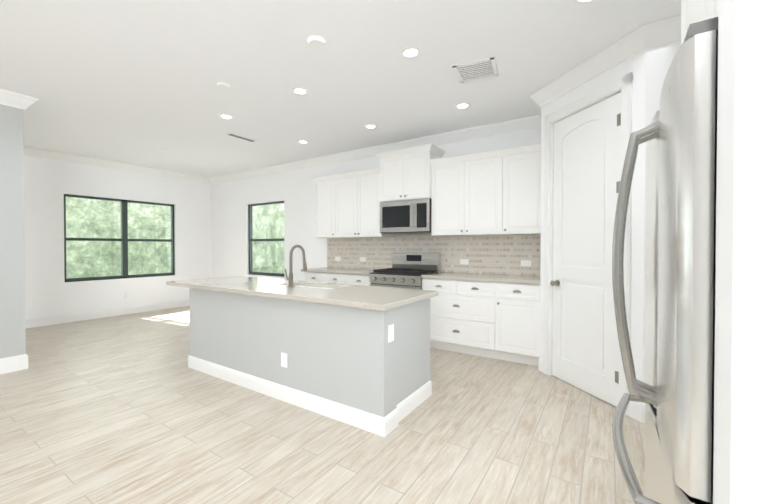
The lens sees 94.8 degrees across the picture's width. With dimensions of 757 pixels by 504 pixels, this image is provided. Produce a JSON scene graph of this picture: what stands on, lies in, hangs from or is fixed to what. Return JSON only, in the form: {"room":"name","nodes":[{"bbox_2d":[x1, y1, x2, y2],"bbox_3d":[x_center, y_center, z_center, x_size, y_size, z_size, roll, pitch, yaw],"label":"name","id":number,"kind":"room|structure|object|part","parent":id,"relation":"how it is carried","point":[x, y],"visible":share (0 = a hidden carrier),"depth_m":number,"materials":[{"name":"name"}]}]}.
{"room":"kitchen","nodes":[
{"label":"kitchen","id":0,"kind":"room"},
{"bbox_2d":[23,155,210,319],"bbox_3d":[-6.399,-0.190,4.313,0.150,2.840,9.300,0,1,33],"label":"wall","id":1,"kind":"structure","parent":0,"point":[49,290],"depth_m":6.20,"materials":[{"name":"white paint"}]},
{"bbox_2d":[25,299,189,328],"bbox_3d":[-6.330,1.163,4.283,0.014,0.135,9.000,0,1,33],"label":"baseboard","id":2,"kind":"structure","parent":1,"relation":"attached to","point":[30,323],"depth_m":6.28,"materials":[{"name":"white wood"}]},
{"bbox_2d":[64,194,174,281],"bbox_3d":[-4.863,-0.227,6.659,0.070,1.500,1.810,0,1,33],"label":"double window","id":3,"kind":"structure","parent":1,"relation":"in","point":[124,222],"depth_m":6.62,"materials":[{"name":"brown metal"}]},
{"bbox_2d":[124,292,128,298],"bbox_3d":[-4.792,0.844,6.619,0.006,0.116,0.072,0,1,33],"label":"electrical outlet plate","id":4,"kind":"object","parent":1,"relation":"attached to","point":[126,295],"depth_m":6.62,"materials":[{"name":"white plastic"}]},
{"bbox_2d":[0,306,644,503],"bbox_3d":[-2.747,1.308,1.921,8.900,0.100,9.300,0,1,33],"label":"floor","id":5,"kind":"structure","parent":0,"point":[133,408],"depth_m":2.34,"materials":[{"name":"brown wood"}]},
{"bbox_2d":[0,104,25,358],"bbox_3d":[-3.989,-0.182,3.590,0.400,2.840,0.400,0,1,33],"label":"wall","id":6,"kind":"structure","parent":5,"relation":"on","point":[12,301],"depth_m":3.57,"materials":[{"name":"grey paint"}]},
{"bbox_2d":[0,89,38,373],"bbox_3d":[-3.989,-0.181,3.590,0.600,2.840,0.600,0,1,33],"label":"trim","id":7,"kind":"structure","parent":6,"relation":"attached to","point":[24,103],"depth_m":3.56,"materials":[{"name":"white wood"}]},
{"bbox_2d":[188,289,431,436],"bbox_3d":[-0.775,0.811,3.350,2.480,0.860,0.794,0,1,33],"label":"kitchen island","id":8,"kind":"object","parent":5,"relation":"on","point":[357,356],"depth_m":2.76,"materials":[{"name":"grey paint"}]},
{"bbox_2d":[166,277,437,312],"bbox_3d":[-0.911,0.360,3.430,2.850,0.040,0.890,0,1,33],"label":"island countertop","id":9,"kind":"structure","parent":8,"relation":"on","point":[352,296],"depth_m":2.97,"materials":[{"name":"beige stone"}]},
{"bbox_2d":[282,245,306,284],"bbox_3d":[-0.806,0.139,3.405,0.114,0.402,0.242,0,1,33],"label":"faucet","id":10,"kind":"object","parent":9,"relation":"on","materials":[{"name":"silver metal"}]},
{"bbox_2d":[314,285,333,288],"bbox_3d":[-0.659,0.485,3.478,0.784,0.236,0.339,0,1,33],"label":"sink","id":11,"kind":"object","parent":9,"relation":"in","point":[315,286],"depth_m":3.58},
{"bbox_2d":[301,271,324,281],"bbox_3d":[-0.818,0.772,5.661,0.495,0.885,0.616,0,1,33],"label":"base cabinet","id":12,"kind":"object","parent":5,"relation":"on","point":[315,276],"depth_m":5.40,"materials":[{"name":"white wood"}]},
{"bbox_2d":[325,275,370,285],"bbox_3d":[-0.316,0.776,5.330,0.933,0.885,0.616,0,1,33],"label":"base cabinet","id":13,"kind":"object","parent":5,"relation":"on","point":[342,279],"depth_m":5.03,"materials":[{"name":"white wood"}]},
{"bbox_2d":[301,267,376,274],"bbox_3d":[-0.497,0.307,5.434,1.355,0.040,0.636,0,1,33],"label":"countertop","id":14,"kind":"structure","parent":13,"relation":"on","point":[328,270],"depth_m":5.20,"materials":[{"name":"beige stone"}]},
{"bbox_2d":[369,252,440,289],"bbox_3d":[0.363,0.624,4.811,0.762,1.200,0.697,0,1,33],"label":"range","id":15,"kind":"object","parent":5,"relation":"on","point":[407,270],"visible":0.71,"depth_m":4.78,"materials":[{"name":"silver metal"}]},
{"bbox_2d":[422,279,500,359],"bbox_3d":[1.117,0.787,4.384,0.961,0.885,0.616,0,1,33],"label":"base cabinet","id":16,"kind":"object","parent":5,"relation":"on","point":[495,316],"depth_m":4.09,"materials":[{"name":"white wood"}]},
{"bbox_2d":[421,272,539,282],"bbox_3d":[1.285,0.321,4.259,1.373,0.040,0.636,0,1,33],"label":"countertop","id":17,"kind":"structure","parent":16,"relation":"on","point":[472,278],"depth_m":4.04,"materials":[{"name":"beige stone"}]},
{"bbox_2d":[501,283,539,365],"bbox_3d":[1.666,0.791,4.022,0.467,0.885,0.616,0,1,33],"label":"base cabinet","id":18,"kind":"object","parent":5,"relation":"on","point":[520,302],"depth_m":3.75,"materials":[{"name":"white wood"}]},
{"bbox_2d":[612,17,717,503],"bbox_3d":[1.203,0.382,0.993,0.896,1.773,0.930,0,1,33],"label":"refrigerator","id":19,"kind":"object","parent":5,"relation":"on","point":[674,392],"visible":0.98,"depth_m":0.81,"materials":[{"name":"silver metal"}]},
{"bbox_3d":[1.081,0.029,1.351,0.062,1.020,0.461,0,1,33],"label":"door","id":20,"kind":"part","parent":19,"relation":"part of","materials":[{"name":"silver metal"}]},
{"bbox_3d":[0.952,0.873,1.165,0.062,0.637,0.930,0,1,33],"label":"door","id":21,"kind":"part","parent":19,"relation":"part of","materials":[{"name":"silver metal"}]},
{"bbox_3d":[0.823,0.034,0.959,0.062,1.020,0.461,0,1,33],"label":"door","id":22,"kind":"part","parent":19,"relation":"part of","materials":[{"name":"silver metal"}]},
{"bbox_2d":[681,0,718,43],"bbox_3d":[1.321,-0.042,0.947,0.747,2.622,1.039,0,1,33],"label":"surround","id":23,"kind":"object","parent":5,"relation":"on","point":[693,11],"visible":0.08,"depth_m":1.27,"materials":[{"name":"white"}]},
{"bbox_2d":[0,0,681,177],"bbox_3d":[-2.747,-1.632,1.887,8.900,0.100,9.300,0,1,33],"label":"ceiling","id":24,"kind":"structure","parent":0,"point":[132,82],"depth_m":3.04,"materials":[{"name":"white paint"}]},
{"bbox_2d":[216,82,229,88],"bbox_3d":[-1.495,-1.590,3.350,0.120,0.017,0.120,0,1,33],"label":"smoke detector","id":25,"kind":"object","parent":24,"relation":"attached to","point":[222,85],"visible":0.98,"depth_m":3.32,"materials":[{"name":"white plastic"}]},
{"bbox_2d":[218,114,233,119],"bbox_3d":[-1.821,-1.605,4.163,0.170,0.005,0.170,0,1,33],"label":"recessed light","id":26,"kind":"object","parent":24,"relation":"in","point":[226,116],"visible":1,"depth_m":4.15,"materials":[{"name":"white plastic"}]},
{"bbox_2d":[225,132,256,141],"bbox_3d":[-1.946,-1.613,4.953,0.120,0.008,0.440,0,1,33],"label":"ceiling vent","id":27,"kind":"object","parent":24,"relation":"in","point":[240,137],"visible":0.96,"depth_m":4.93,"materials":[{"name":"white plastic"}]},
{"bbox_2d":[291,87,308,94],"bbox_3d":[-0.785,-1.597,3.481,0.170,0.005,0.170,0,1,33],"label":"recessed light","id":28,"kind":"object","parent":24,"relation":"in","point":[299,91],"visible":1,"depth_m":3.48,"materials":[{"name":"white plastic"}]},
{"bbox_2d":[297,140,308,143],"bbox_3d":[-1.115,-1.617,5.160,0.170,0.005,0.170,0,1,33],"label":"recessed light","id":29,"kind":"object","parent":24,"relation":"in","point":[303,141],"visible":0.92,"depth_m":5.14,"materials":[{"name":"white plastic"}]},
{"bbox_2d":[307,35,325,48],"bbox_3d":[-0.468,-1.575,2.636,0.140,0.029,0.140,0,1,33],"label":"smoke detector","id":30,"kind":"object","parent":24,"relation":"attached to","point":[316,42],"visible":1,"depth_m":2.60,"materials":[{"name":"white plastic"}]},
{"bbox_2d":[364,124,376,128],"bbox_3d":[-0.100,-1.609,4.502,0.170,0.005,0.170,0,1,33],"label":"recessed light","id":31,"kind":"object","parent":24,"relation":"in","point":[370,126],"visible":1,"depth_m":4.50,"materials":[{"name":"white plastic"}]},
{"bbox_2d":[400,46,420,58],"bbox_3d":[0.258,-1.589,2.792,0.170,0.005,0.170,0,1,33],"label":"recessed light","id":32,"kind":"object","parent":24,"relation":"in","point":[411,52],"visible":1,"depth_m":2.79,"materials":[{"name":"white plastic"}]},
{"bbox_2d":[455,103,470,108],"bbox_3d":[0.930,-1.601,3.847,0.170,0.005,0.170,0,1,33],"label":"recessed light","id":33,"kind":"object","parent":24,"relation":"in","point":[462,105],"visible":1,"depth_m":3.84,"materials":[{"name":"white plastic"}]},
{"bbox_2d":[453,57,498,82],"bbox_3d":[0.864,-1.591,3.075,0.340,0.009,0.340,0,1,25],"label":"ceiling vent","id":34,"kind":"object","parent":24,"relation":"in","point":[485,68],"visible":0.98,"depth_m":3.06,"materials":[{"name":"white plastic"}]},
{"bbox_2d":[573,0,595,4],"bbox_3d":[1.298,-1.582,2.154,0.170,0.005,0.170,0,1,33],"label":"recessed light","id":35,"kind":"object","parent":24,"relation":"in","point":[580,2],"visible":1,"depth_m":2.21,"materials":[{"name":"white plastic"}]},
{"bbox_2d":[211,128,540,280],"bbox_3d":[-0.165,-0.206,5.681,8.750,2.840,0.150,0,1,33],"label":"wall","id":36,"kind":"structure","parent":0,"point":[293,190],"depth_m":6.61,"materials":[{"name":"white paint"}]},
{"bbox_2d":[248,201,283,276],"bbox_3d":[-2.242,-0.239,7.063,1.160,1.475,0.070,0,1,33],"label":"window","id":37,"kind":"structure","parent":36,"relation":"in","point":[251,257],"depth_m":7.19,"materials":[{"name":"brown metal"}]},
{"bbox_2d":[315,179,338,237],"bbox_3d":[-0.745,-0.682,5.755,0.493,0.930,0.351,0,1,33],"label":"upper cabinet","id":38,"kind":"object","parent":36,"relation":"attached to","point":[326,190],"depth_m":5.60,"materials":[{"name":"white wood"}]},
{"bbox_2d":[23,14,680,184],"bbox_3d":[-2.747,-1.519,1.888,8.600,0.124,9.000,0,1,33],"label":"crown molding","id":39,"kind":"structure","parent":36,"relation":"attached to","point":[642,37],"depth_m":4.45,"materials":[{"name":"white wood"}]},
{"bbox_2d":[360,257,365,261],"bbox_3d":[-0.252,0.135,5.635,0.116,0.072,0.006,0,1,33],"label":"electrical outlet plate","id":40,"kind":"object","parent":36,"relation":"attached to","point":[362,259],"depth_m":5.63,"materials":[{"name":"white plastic"}]},
{"bbox_2d":[339,171,393,237],"bbox_3d":[-0.246,-0.678,5.426,0.930,0.930,0.351,0,1,33],"label":"upper cabinet","id":41,"kind":"object","parent":36,"relation":"attached to","point":[359,205],"depth_m":5.24,"materials":[{"name":"white wood"}]},
{"bbox_2d":[379,147,442,202],"bbox_3d":[0.454,-1.015,4.930,0.780,0.625,0.402,0,1,33],"label":"upper cabinet","id":42,"kind":"object","parent":36,"relation":"attached to","point":[407,176],"depth_m":4.74,"materials":[{"name":"white wood"}]},
{"bbox_2d":[380,198,430,233],"bbox_3d":[0.434,-0.475,4.907,0.762,0.445,0.448,0,1,33],"label":"microwave","id":43,"kind":"object","parent":42,"relation":"attached to","point":[411,216],"visible":0.96,"depth_m":4.73,"materials":[{"name":"silver metal"}]},
{"bbox_2d":[327,234,540,275],"bbox_3d":[0.571,0.019,5.102,3.499,0.541,0.010,0,1,33],"label":"backsplash","id":44,"kind":"structure","parent":36,"relation":"attached to","point":[499,254],"depth_m":4.79,"materials":[{"name":"tile"}]},
{"bbox_2d":[460,259,468,264],"bbox_3d":[1.159,0.146,4.704,0.116,0.072,0.006,0,1,33],"label":"electrical outlet plate","id":45,"kind":"object","parent":36,"relation":"attached to","point":[462,261],"depth_m":4.70,"materials":[{"name":"white plastic"}]},
{"bbox_2d":[431,155,506,235],"bbox_3d":[1.197,-0.667,4.474,0.967,0.930,0.351,0,1,33],"label":"upper cabinet","id":46,"kind":"object","parent":36,"relation":"attached to","point":[492,192],"depth_m":4.31,"materials":[{"name":"white wood"}]},
{"bbox_2d":[507,147,540,234],"bbox_3d":[1.721,-0.663,4.129,0.513,0.930,0.351,0,1,33],"label":"upper cabinet","id":47,"kind":"object","parent":36,"relation":"attached to","point":[523,167],"depth_m":3.96,"materials":[{"name":"white wood"}]},
{"bbox_2d":[521,260,530,265],"bbox_3d":[1.810,0.151,4.275,0.116,0.072,0.006,0,1,33],"label":"electrical outlet plate","id":48,"kind":"object","parent":36,"relation":"attached to","point":[523,262],"depth_m":4.27,"materials":[{"name":"white plastic"}]},
{"bbox_2d":[540,49,645,402],"bbox_3d":[1.852,-0.176,3.074,0.100,2.840,1.093,0,1,-14],"label":"wall","id":49,"kind":"structure","parent":0,"point":[635,64],"depth_m":2.60,"materials":[{"name":"white paint"}]},
{"bbox_2d":[552,92,620,406],"bbox_3d":[1.828,-0.006,3.086,0.035,2.484,0.736,0,1,-14],"label":"pantry door","id":50,"kind":"structure","parent":49,"relation":"in","point":[586,178],"depth_m":3.05,"materials":[{"name":"white wood"}]},
{"bbox_2d":[550,113,620,383],"bbox_3d":[1.796,-0.021,3.075,0.551,2.126,0.485,0,1,33],"label":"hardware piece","id":51,"kind":"object","parent":50,"relation":"attached to","point":[555,282],"depth_m":2.75,"materials":[{"name":"silver metal"}]},
{"bbox_2d":[543,72,632,415],"bbox_3d":[1.837,-0.051,3.088,0.125,2.590,0.932,0,1,-14],"label":"door frame","id":52,"kind":"structure","parent":49,"relation":"attached to","point":[623,85],"depth_m":3.17,"materials":[{"name":"white wood"}]},
{"bbox_2d":[643,40,680,403],"bbox_3d":[2.268,-0.168,2.369,0.740,2.840,0.100,0,1,33],"label":"wall","id":53,"kind":"structure","parent":0,"point":[659,59],"depth_m":2.49,"materials":[{"name":"white paint"}]},
{"bbox_2d":[713,0,756,503],"bbox_3d":[0.992,-0.145,0.463,0.770,2.840,0.122,0,1,33],"label":"wall","id":54,"kind":"structure","parent":0,"point":[735,432],"depth_m":0.62,"materials":[{"name":"white paint"}]},
{"label":"outside","id":55,"kind":"structure","parent":0,"visible":0},
{"bbox_2d":[66,197,283,278],"bbox_3d":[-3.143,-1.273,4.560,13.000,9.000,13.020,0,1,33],"label":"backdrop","id":56,"kind":"structure","parent":55,"point":[261,260],"depth_m":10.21,"materials":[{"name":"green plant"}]}
]}

